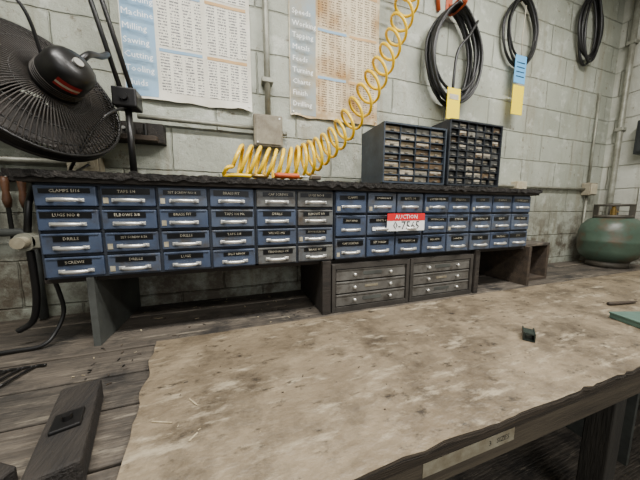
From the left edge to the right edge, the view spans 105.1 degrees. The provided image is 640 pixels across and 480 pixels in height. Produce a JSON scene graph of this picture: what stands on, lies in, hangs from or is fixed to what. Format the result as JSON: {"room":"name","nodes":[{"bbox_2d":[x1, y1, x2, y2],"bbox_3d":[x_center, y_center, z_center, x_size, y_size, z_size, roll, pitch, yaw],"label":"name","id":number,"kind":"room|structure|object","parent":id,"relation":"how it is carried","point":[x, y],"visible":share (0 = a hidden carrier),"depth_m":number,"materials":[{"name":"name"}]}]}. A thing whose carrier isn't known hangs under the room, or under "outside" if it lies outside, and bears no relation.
{"room":"workshop","nodes":[
{"label":"workshop","id":0,"kind":"room"},
{"bbox_2d":[0,462,17,479],"bbox_3d":[-0.560,0.405,0.380,0.099,0.036,0.113,-2,7,-19],"label":"timber offcut","id":1,"kind":"object","parent":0,"point":[7,472],"depth_m":0.42,"materials":[{"name":"brown wood"}]},
{"bbox_2d":[0,0,625,321],"bbox_3d":[0.007,-0.485,1.490,5.800,3.400,0.150,-2,7,-19],"label":"wall","id":2,"kind":"structure","parent":0,"point":[550,143],"depth_m":1.50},
{"bbox_2d":[0,172,26,238],"bbox_3d":[-1.342,-0.109,0.963,0.480,0.318,0.064,-2,7,-19],"label":"files","id":3,"kind":"object","parent":2,"relation":"attached to","point":[7,200],"visible":0.38,"depth_m":0.97,"materials":[{"name":"brown wood"}]},
{"bbox_2d":[0,228,49,318],"bbox_3d":[-1.366,0.150,0.967,0.416,0.386,0.032,-2,7,-19],"label":"pipe","id":4,"kind":"object","parent":2,"relation":"attached to","point":[44,310],"visible":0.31,"depth_m":1.03,"materials":[{"name":"black metal"}]},
{"bbox_2d":[0,156,66,164],"bbox_3d":[-1.882,-0.296,0.766,1.725,0.024,0.024,-2,7,-19],"label":"conduit","id":5,"kind":"object","parent":2,"relation":"attached to","point":[7,159],"visible":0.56,"depth_m":0.99,"materials":[{"name":"grey metal"}]},
{"bbox_2d":[66,157,104,171],"bbox_3d":[-1.009,-0.324,1.055,0.115,0.075,0.054,-2,7,-19],"label":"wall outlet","id":6,"kind":"object","parent":2,"relation":"attached to","point":[98,164],"visible":0.48,"depth_m":1.04,"materials":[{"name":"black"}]},
{"bbox_2d":[16,120,166,145],"bbox_3d":[-1.328,-0.457,0.911,1.300,0.085,0.090,-2,7,-19],"label":"tool rack","id":7,"kind":"object","parent":2,"relation":"attached to","point":[144,133],"visible":0.29,"depth_m":1.08,"materials":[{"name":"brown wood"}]},
{"bbox_2d":[117,0,251,111],"bbox_3d":[-0.603,-1.052,1.118,0.542,0.825,0.021,-2,7,-19],"label":"chart","id":8,"kind":"object","parent":2,"relation":"attached to","point":[197,52],"visible":0.99,"depth_m":1.14,"materials":[{"name":"paper"}]},
{"bbox_2d":[137,0,286,149],"bbox_3d":[-0.493,-1.303,1.103,0.670,1.673,0.070,-2,7,-19],"label":"conduit","id":9,"kind":"object","parent":2,"relation":"attached to","point":[267,128],"visible":0.98,"depth_m":1.23,"materials":[{"name":"silver metal"}]},
{"bbox_2d":[289,0,379,125],"bbox_3d":[0.094,-1.122,1.347,0.534,0.900,0.020,-2,7,-19],"label":"chart","id":10,"kind":"object","parent":2,"relation":"attached to","point":[332,43],"visible":0.89,"depth_m":1.36,"materials":[{"name":"paper"}]},
{"bbox_2d":[425,0,483,118],"bbox_3d":[0.843,-1.224,1.530,0.437,0.946,0.148,-2,7,-19],"label":"cable coil","id":11,"kind":"object","parent":2,"relation":"attached to","point":[459,10],"visible":1,"depth_m":1.51,"materials":[{"name":"black rubber"}]},
{"bbox_2d":[502,0,538,114],"bbox_3d":[1.425,-1.347,1.737,0.366,0.890,0.096,-2,7,-19],"label":"cable coil","id":12,"kind":"object","parent":2,"relation":"attached to","point":[520,62],"visible":1,"depth_m":1.73,"materials":[{"name":"black rubber"}]},
{"bbox_2d":[498,93,601,258],"bbox_3d":[1.695,-0.516,1.947,1.650,1.450,0.066,-2,7,-19],"label":"conduit","id":13,"kind":"object","parent":2,"relation":"attached to","point":[588,189],"visible":0.84,"depth_m":2.16,"materials":[{"name":"grey metal"}]},
{"bbox_2d":[577,0,603,65],"bbox_3d":[2.159,-1.726,1.941,0.326,0.626,0.096,-2,7,-19],"label":"cable coil","id":14,"kind":"object","parent":2,"relation":"attached to","point":[597,4],"visible":1,"depth_m":1.95,"materials":[{"name":"black rubber"}]},
{"bbox_2d":[598,0,639,264],"bbox_3d":[3.345,-0.357,0.448,0.150,3.400,3.980,-2,7,-19],"label":"wall","id":15,"kind":"structure","parent":0,"point":[627,188],"depth_m":2.14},
{"bbox_2d":[605,0,639,214],"bbox_3d":[2.667,-1.031,2.061,0.055,2.445,0.232,-2,7,-19],"label":"pipe","id":16,"kind":"object","parent":15,"relation":"attached to","point":[631,44],"visible":0.67,"depth_m":2.11,"materials":[{"name":"grey metal"}]},
{"bbox_2d":[633,120,639,154],"bbox_3d":[2.694,-0.832,1.896,0.125,0.270,0.310,-2,7,-19],"label":"switch box","id":17,"kind":"object","parent":15,"relation":"attached to","point":[636,150],"visible":1,"depth_m":2.02,"materials":[{"name":"silver metal"}]},
{"bbox_3d":[0.574,1.484,-0.191,5.950,0.100,4.130,-2,7,-19],"label":"floor","id":18,"kind":"structure","parent":0,"visible":0},
{"bbox_2d":[0,259,639,479],"bbox_3d":[0.173,0.804,1.060,5.540,0.945,1.045,-2,7,-19],"label":"workbench","id":19,"kind":"object","parent":18,"relation":"on","point":[573,413],"visible":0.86,"depth_m":0.71,"materials":[{"name":"brown wood"}]},
{"bbox_2d":[0,363,46,386],"bbox_3d":[-0.878,0.381,0.677,0.144,0.008,0.090,-2,7,-19],"label":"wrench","id":20,"kind":"object","parent":19,"relation":"on","point":[44,364],"visible":1,"depth_m":0.70,"materials":[{"name":"black metal"}]},
{"bbox_2d":[0,183,65,354],"bbox_3d":[-1.126,0.058,0.861,0.413,0.604,0.357,-2,7,-19],"label":"hose","id":21,"kind":"object","parent":19,"relation":"on","point":[29,241],"visible":0.86,"depth_m":0.80,"materials":[{"name":"black rubber"}]},
{"bbox_2d":[21,379,103,479],"bbox_3d":[-0.498,0.373,0.489,0.072,0.072,0.250,-5,9,-35],"label":"timber block","id":22,"kind":"object","parent":19,"relation":"on","point":[63,450],"visible":1,"depth_m":0.45,"materials":[{"name":"wood"}]},
{"bbox_2d":[71,295,310,384],"bbox_3d":[-0.400,0.344,1.019,0.777,0.002,0.582,-2,7,-19],"label":"chips","id":23,"kind":"object","parent":19,"relation":"on","point":[268,295],"visible":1,"depth_m":1.03,"materials":[{"name":"black metal"}]},
{"bbox_2d":[0,168,542,346],"bbox_3d":[0.138,0.014,1.288,2.330,0.591,0.420,-2,7,-19],"label":"wall shelf","id":24,"kind":"object","parent":19,"relation":"on","point":[113,299],"visible":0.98,"depth_m":1.01,"materials":[{"name":"brown wood"}]},
{"bbox_2d":[0,0,142,172],"bbox_3d":[-0.831,-0.810,0.751,0.299,1.177,0.469,0,7,-3],"label":"electric fan","id":25,"kind":"object","parent":24,"relation":"on","point":[79,119],"visible":0.99,"depth_m":0.72,"materials":[{"name":"black metal"}]},
{"bbox_2d":[31,182,255,279],"bbox_3d":[-0.617,-0.055,1.017,0.654,0.305,0.400,-2,7,-19],"label":"drawer cabinet","id":26,"kind":"object","parent":24,"relation":"on","point":[85,230],"visible":1,"depth_m":0.85,"materials":[{"name":"blue metal"}]},
{"bbox_2d":[275,173,308,178],"bbox_3d":[-0.112,-0.259,0.994,0.140,0.024,0.023,-2,7,-19],"label":"screwdriver","id":27,"kind":"object","parent":24,"relation":"on","point":[277,175],"visible":1,"depth_m":0.98,"materials":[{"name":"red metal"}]},
{"bbox_2d":[254,188,332,264],"bbox_3d":[-0.149,-0.074,1.174,0.330,0.305,0.400,-2,7,-19],"label":"drawer cabinet","id":28,"kind":"object","parent":24,"relation":"in","point":[292,225],"visible":0.99,"depth_m":1.01,"materials":[{"name":"silver metal"}]},
{"bbox_2d":[309,174,320,180],"bbox_3d":[-0.021,-0.269,1.044,0.045,0.025,0.041,-2,7,-19],"label":"box","id":29,"kind":"object","parent":24,"relation":"on","point":[313,176],"visible":0.94,"depth_m":1.03,"materials":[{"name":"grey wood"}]},
{"bbox_2d":[222,0,419,178],"bbox_3d":[0.097,-0.909,1.167,1.119,1.275,0.200,-4,8,-28],"label":"air hose","id":30,"kind":"object","parent":24,"relation":"on","point":[298,152],"visible":0.96,"depth_m":1.20,"materials":[{"name":"yellow plastic"}]},
{"bbox_2d":[333,191,422,259],"bbox_3d":[0.233,-0.090,1.303,0.470,0.305,0.399,-2,7,-19],"label":"base cabinet","id":31,"kind":"object","parent":24,"relation":"on","point":[355,213],"visible":0.86,"depth_m":1.13,"materials":[{"name":"blue metal"}]},
{"bbox_2d":[373,213,424,230],"bbox_3d":[0.376,-0.084,1.151,0.281,0.082,0.011,-2,7,-16],"label":"tag","id":32,"kind":"object","parent":31,"relation":"attached to","point":[395,221],"visible":1,"depth_m":1.16,"materials":[{"name":"white paper"}]},
{"bbox_2d":[361,121,446,185],"bbox_3d":[0.429,-0.423,1.279,0.364,0.273,0.212,-2,7,-19],"label":"organizer","id":33,"kind":"object","parent":24,"relation":"on","point":[392,152],"visible":0.97,"depth_m":1.19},
{"bbox_2d":[431,118,502,186],"bbox_3d":[0.794,-0.465,1.399,0.370,0.328,0.212,-2,7,-19],"label":"organizer","id":34,"kind":"object","parent":24,"relation":"on","point":[473,149],"visible":0.75,"depth_m":1.30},
{"bbox_2d":[420,193,530,253],"bbox_3d":[0.829,-0.115,1.502,0.784,0.305,0.400,-2,7,-19],"label":"base cabinet","id":35,"kind":"object","parent":24,"relation":"in","point":[453,222],"visible":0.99,"depth_m":1.32,"materials":[{"name":"blue metal"}]},
{"bbox_2d":[331,258,409,312],"bbox_3d":[0.198,0.195,1.319,0.416,0.224,0.351,-2,7,-19],"label":"chest","id":36,"kind":"object","parent":19,"relation":"on","point":[355,285],"visible":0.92,"depth_m":1.16,"materials":[{"name":"silver metal"}]},
{"bbox_2d":[151,283,635,441],"bbox_3d":[0.786,0.331,1.027,2.500,0.002,0.510,-2,7,-19],"label":"wood splinters","id":37,"kind":"object","parent":19,"relation":"on","point":[191,400],"visible":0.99,"depth_m":0.58,"materials":[{"name":"brown wood"}]},
{"bbox_2d":[406,253,473,301],"bbox_3d":[0.599,0.178,1.454,0.418,0.224,0.351,-2,7,-19],"label":"chest","id":38,"kind":"object","parent":19,"relation":"on","point":[435,276],"visible":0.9,"depth_m":1.30,"materials":[{"name":"silver metal"}]},
{"bbox_2d":[521,326,535,342],"bbox_3d":[0.744,0.335,0.875,0.034,0.030,0.060,5,9,36],"label":"channel","id":39,"kind":"object","parent":19,"relation":"on","point":[528,334],"visible":1,"depth_m":0.86,"materials":[{"name":"green metal"}]},
{"bbox_2d":[526,240,549,280],"bbox_3d":[1.378,0.127,1.767,0.255,0.249,0.310,-2,7,-19],"label":"wooden crate","id":40,"kind":"object","parent":19,"relation":"on","point":[540,250],"visible":0.24,"depth_m":1.68,"materials":[{"name":"brown wood"}]},
{"bbox_2d":[576,203,639,268],"bbox_3d":[2.408,-0.041,2.034,0.380,0.518,0.380,-2,7,-19],"label":"gas cylinder","id":41,"kind":"object","parent":19,"relation":"on","point":[612,240],"visible":1,"depth_m":1.94,"materials":[{"name":"green metal"}]},
{"bbox_2d":[606,301,637,304],"bbox_3d":[1.469,0.303,1.188,0.175,0.018,0.018,-1,7,-9],"label":"chisel","id":42,"kind":"object","parent":19,"relation":"on","point":[613,302],"visible":1,"depth_m":1.18,"materials":[{"name":"brown wood"}]},
{"bbox_2d":[609,311,639,327],"bbox_3d":[1.330,0.324,0.981,0.204,0.026,0.126,0,7,-1],"label":"box","id":43,"kind":"object","parent":19,"relation":"on","point":[632,318],"visible":1,"depth_m":1.00,"materials":[{"name":"green metal"}]}
]}

